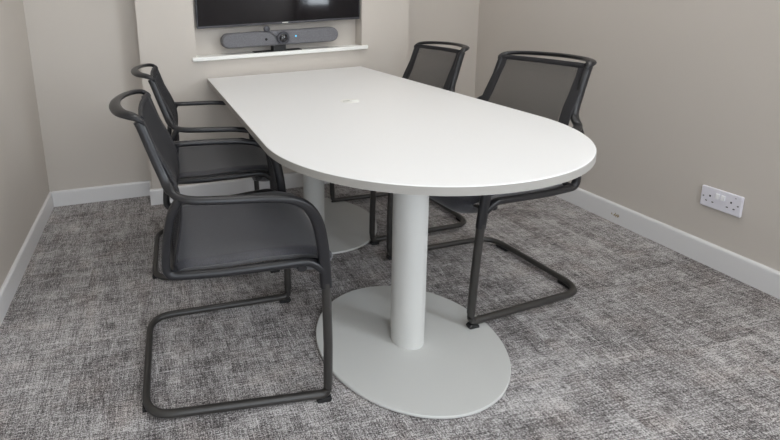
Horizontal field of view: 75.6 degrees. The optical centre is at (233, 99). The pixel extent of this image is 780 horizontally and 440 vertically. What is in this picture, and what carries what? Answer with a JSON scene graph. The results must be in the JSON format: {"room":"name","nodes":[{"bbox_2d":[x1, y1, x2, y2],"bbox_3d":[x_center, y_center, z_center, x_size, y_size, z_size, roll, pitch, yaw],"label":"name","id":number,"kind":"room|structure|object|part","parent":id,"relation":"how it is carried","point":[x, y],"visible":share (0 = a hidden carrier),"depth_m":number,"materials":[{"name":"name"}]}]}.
{"room":"office","nodes":[
{"label":"office","id":0,"kind":"room"},
{"bbox_2d":[0,0,49,287],"bbox_3d":[-0.866,-0.092,0.616,0.100,2.450,4.603,-5,12,-10],"label":"wall","id":1,"kind":"structure","parent":0,"point":[24,186],"depth_m":2.40,"materials":[{"name":"paint"}]},
{"bbox_2d":[0,192,53,325],"bbox_3d":[-0.747,1.052,0.865,0.016,0.100,4.403,-5,12,-10],"label":"baseboard","id":2,"kind":"structure","parent":1,"relation":"attached to","point":[8,289],"depth_m":2.26,"materials":[{"name":"white paint"}]},
{"bbox_2d":[23,0,478,191],"bbox_3d":[0.230,-0.657,3.047,2.975,2.450,0.100,-5,12,-10],"label":"wall","id":3,"kind":"structure","parent":0,"point":[83,53],"depth_m":2.92,"materials":[{"name":"paint"}]},
{"bbox_2d":[52,180,150,206],"bbox_3d":[-0.837,0.605,3.034,0.622,0.100,0.016,-5,12,-10],"label":"baseboard","id":4,"kind":"structure","parent":3,"relation":"attached to","point":[140,188],"depth_m":3.02,"materials":[{"name":"white paint"}]},
{"bbox_2d":[135,0,408,188],"bbox_3d":[0.259,-0.632,2.921,1.709,2.450,0.163,-5,12,-10],"label":"wall","id":5,"kind":"structure","parent":0,"point":[169,38],"depth_m":2.91,"materials":[{"name":"paint"}]},
{"bbox_2d":[150,172,329,205],"bbox_3d":[0.337,0.534,3.074,1.741,0.100,0.016,-5,12,-10],"label":"baseboard","id":6,"kind":"structure","parent":5,"relation":"attached to","point":[295,179],"depth_m":3.00,"materials":[{"name":"white paint"}]},
{"bbox_2d":[195,0,359,28],"bbox_3d":[0.266,-0.763,2.866,1.032,0.600,0.079,-5,12,-10],"label":"television","id":7,"kind":"object","parent":5,"relation":"attached to","point":[209,13],"visible":1,"depth_m":2.86,"materials":[{"name":"black glass"}]},
{"bbox_2d":[192,44,367,61],"bbox_3d":[0.294,-0.292,2.947,1.115,0.024,0.114,-5,12,-10],"label":"trim","id":8,"kind":"structure","parent":5,"relation":"attached to","point":[352,46],"depth_m":2.90,"materials":[{"name":"white"}]},
{"bbox_2d":[220,26,337,52],"bbox_3d":[0.287,-0.380,2.914,0.740,0.161,0.116,-5,12,-10],"label":"bar","id":9,"kind":"object","parent":8,"relation":"on","point":[278,40],"visible":1,"depth_m":2.88,"materials":[{"name":"fabric"}]},
{"bbox_3d":[0.270,-0.304,2.937,0.300,0.005,0.068,-5,12,-10],"label":"foot plate","id":10,"kind":"part","parent":9,"relation":"part of","materials":[{"name":"black metal"}]},
{"bbox_2d":[0,183,779,439],"bbox_3d":[0.709,0.996,1.131,3.175,0.050,4.603,-5,12,-10],"label":"floor","id":11,"kind":"structure","parent":0,"point":[653,341],"depth_m":1.70,"materials":[{"name":"carpet"}]},
{"bbox_2d":[131,63,279,279],"bbox_3d":[-0.130,0.296,2.264,0.627,0.944,0.576,-4,12,-7],"label":"chair","id":12,"kind":"object","parent":11,"relation":"on","point":[205,163],"visible":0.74,"depth_m":2.13,"materials":[{"name":"grey plastic"}]},
{"bbox_3d":[-0.407,-0.124,2.143,0.116,0.046,0.415,-4,12,-7],"label":"handle","id":13,"kind":"part","parent":12,"relation":"part of","materials":[{"name":"grey plastic"}]},
{"bbox_3d":[-0.314,0.085,2.197,0.098,0.426,0.332,-4,12,-7],"label":"panel","id":14,"kind":"part","parent":12,"relation":"part of","materials":[{"name":"black fabric"}]},
{"bbox_3d":[-0.147,0.064,2.474,0.527,0.526,0.084,-6,12,-14],"label":"armrest","id":15,"kind":"part","parent":12,"relation":"part of","materials":[{"name":"grey plastic"}]},
{"bbox_3d":[-0.130,0.140,2.491,0.462,0.270,0.044,-5,12,-11],"label":"frame","id":16,"kind":"part","parent":12,"relation":"part of","materials":[{"name":"grey plastic"}]},
{"bbox_3d":[-0.082,0.163,1.984,0.527,0.526,0.084,-3,12,1],"label":"armrest","id":17,"kind":"part","parent":12,"relation":"part of","materials":[{"name":"grey plastic"}]},
{"bbox_3d":[-0.065,0.238,2.002,0.462,0.270,0.044,-4,12,-3],"label":"frame","id":18,"kind":"part","parent":12,"relation":"part of","materials":[{"name":"grey plastic"}]},
{"bbox_3d":[-0.052,0.309,2.277,0.471,0.101,0.472,-4,12,-7],"label":"seat","id":19,"kind":"part","parent":12,"relation":"part of","materials":[{"name":"black fabric"}]},
{"bbox_3d":[0.123,0.457,2.589,0.030,0.351,0.036,-13,15,-40],"label":"leg","id":20,"kind":"part","parent":12,"relation":"part of","materials":[{"name":"black metal"}]},
{"bbox_2d":[109,89,332,418],"bbox_3d":[-0.042,0.437,1.563,0.627,0.944,0.576,-5,12,-7],"label":"chair","id":21,"kind":"object","parent":11,"relation":"on","point":[204,236],"visible":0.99,"depth_m":1.42,"materials":[{"name":"black fabric"}]},
{"bbox_3d":[-0.319,0.018,1.440,0.116,0.046,0.415,-5,12,-7],"label":"handle","id":22,"kind":"part","parent":21,"relation":"part of","materials":[{"name":"grey plastic"}]},
{"bbox_3d":[-0.225,0.227,1.495,0.098,0.426,0.332,-5,12,-7],"label":"panel","id":23,"kind":"part","parent":21,"relation":"part of","materials":[{"name":"black fabric"}]},
{"bbox_3d":[-0.061,0.205,1.773,0.527,0.526,0.084,-6,12,-15],"label":"armrest","id":24,"kind":"part","parent":21,"relation":"part of","materials":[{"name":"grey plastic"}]},
{"bbox_3d":[-0.043,0.281,1.791,0.462,0.270,0.044,-5,12,-11],"label":"frame","id":25,"kind":"part","parent":21,"relation":"part of","materials":[{"name":"grey plastic"}]},
{"bbox_3d":[0.008,0.303,1.284,0.527,0.526,0.084,-3,12,0],"label":"armrest","id":26,"kind":"part","parent":21,"relation":"part of","materials":[{"name":"grey plastic"}]},
{"bbox_3d":[0.025,0.380,1.302,0.462,0.270,0.044,-4,12,-3],"label":"frame","id":27,"kind":"part","parent":21,"relation":"part of","materials":[{"name":"grey plastic"}]},
{"bbox_3d":[0.036,0.450,1.577,0.471,0.101,0.472,-5,12,-7],"label":"seat","id":28,"kind":"part","parent":21,"relation":"part of","materials":[{"name":"black fabric"}]},
{"bbox_3d":[0.209,0.598,1.891,0.030,0.351,0.036,-13,15,-40],"label":"leg","id":29,"kind":"part","parent":21,"relation":"part of","materials":[{"name":"black metal"}]},
{"bbox_3d":[0.278,0.697,1.400,0.030,0.351,0.036,3,13,26],"label":"leg","id":30,"kind":"part","parent":21,"relation":"part of","materials":[{"name":"black metal"}]},
{"bbox_2d":[330,41,469,244],"bbox_3d":[0.884,0.186,2.529,0.627,0.944,0.576,-5,12,-10],"label":"chair","id":31,"kind":"object","parent":11,"relation":"on","point":[455,66],"visible":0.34,"depth_m":2.44,"materials":[{"name":"black fabric"}]},
{"bbox_3d":[0.577,0.395,2.770,0.030,0.351,0.036,2,13,23],"label":"leg","id":32,"kind":"part","parent":31,"relation":"part of","materials":[{"name":"black metal"}]},
{"bbox_3d":[0.675,0.491,2.284,0.030,0.351,0.036,-14,16,-43],"label":"leg","id":33,"kind":"part","parent":31,"relation":"part of","materials":[{"name":"black metal"}]},
{"bbox_3d":[0.800,-0.040,2.729,0.527,0.526,0.084,-4,12,-3],"label":"armrest","id":34,"kind":"part","parent":31,"relation":"part of","materials":[{"name":"grey plastic"}]},
{"bbox_3d":[1.042,-0.053,2.513,0.098,0.426,0.332,-5,12,-10],"label":"panel","id":35,"kind":"part","parent":31,"relation":"part of","materials":[{"name":"black fabric"}]},
{"bbox_3d":[1.111,-0.276,2.483,0.116,0.046,0.415,-5,12,-10],"label":"handle","id":36,"kind":"part","parent":31,"relation":"part of","materials":[{"name":"grey plastic"}]},
{"bbox_3d":[0.898,0.056,2.244,0.527,0.526,0.084,-7,12,-18],"label":"armrest","id":37,"kind":"part","parent":31,"relation":"part of","materials":[{"name":"grey plastic"}]},
{"bbox_2d":[207,66,596,418],"bbox_3d":[0.517,0.386,2.086,0.988,0.773,1.890,-5,12,-10],"label":"meeting table","id":38,"kind":"object","parent":11,"relation":"on","point":[402,347],"visible":0.84,"depth_m":1.56,"materials":[{"name":"white laminate"}]},
{"bbox_2d":[386,51,596,329],"bbox_3d":[1.044,0.304,1.925,0.665,0.961,0.576,-5,12,-16],"label":"chair","id":39,"kind":"object","parent":11,"relation":"on","point":[570,110],"visible":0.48,"depth_m":1.77,"materials":[{"name":"grey plastic"}]},
{"bbox_3d":[0.709,0.506,2.132,0.033,0.351,0.036,-5,12,-16],"label":"leg","id":40,"kind":"part","parent":39,"relation":"part of","materials":[{"name":"black metal"}]},
{"bbox_3d":[0.850,0.598,1.656,0.033,0.351,0.036,-5,12,-16],"label":"leg","id":41,"kind":"part","parent":39,"relation":"part of","materials":[{"name":"black metal"}]},
{"bbox_3d":[0.938,0.072,2.116,0.540,0.514,0.084,-5,12,-8],"label":"armrest","id":42,"kind":"part","parent":39,"relation":"part of","materials":[{"name":"grey plastic"}]},
{"bbox_3d":[0.964,0.323,1.904,0.471,0.101,0.472,-5,12,-16],"label":"seat","id":43,"kind":"part","parent":39,"relation":"part of","materials":[{"name":"black fabric"}]},
{"bbox_3d":[1.198,0.059,1.923,0.098,0.426,0.332,-5,12,-16],"label":"panel","id":44,"kind":"part","parent":39,"relation":"part of","materials":[{"name":"black fabric"}]},
{"bbox_3d":[1.078,0.164,1.641,0.540,0.514,0.084,-8,13,-23],"label":"armrest","id":45,"kind":"part","parent":39,"relation":"part of","materials":[{"name":"grey plastic"}]},
{"bbox_3d":[1.065,0.242,1.652,0.463,0.259,0.045,-7,12,-19],"label":"frame","id":46,"kind":"part","parent":39,"relation":"part of","materials":[{"name":"grey plastic"}]},
{"bbox_3d":[1.272,-0.164,1.902,0.116,0.046,0.415,-5,12,-16],"label":"handle","id":47,"kind":"part","parent":39,"relation":"part of","materials":[{"name":"grey plastic"}]},
{"bbox_2d":[474,0,779,270],"bbox_3d":[2.153,-0.361,1.137,0.100,2.450,4.603,-5,12,-10],"label":"wall","id":48,"kind":"structure","parent":0,"point":[680,97],"depth_m":2.12,"materials":[{"name":"paint"}]},
{"bbox_2d":[555,187,779,298],"bbox_3d":[2.157,0.792,1.367,0.016,0.100,4.403,-5,12,-10],"label":"baseboard","id":49,"kind":"structure","parent":48,"relation":"attached to","point":[766,279],"depth_m":2.10,"materials":[{"name":"white paint"}]},
{"bbox_2d":[700,185,744,217],"bbox_3d":[2.021,0.421,1.957,0.017,0.088,0.143,-5,12,-10],"label":"wall socket","id":50,"kind":"object","parent":48,"relation":"attached to","point":[729,203],"visible":1,"depth_m":1.95,"materials":[{"name":"white plastic"}]}
]}

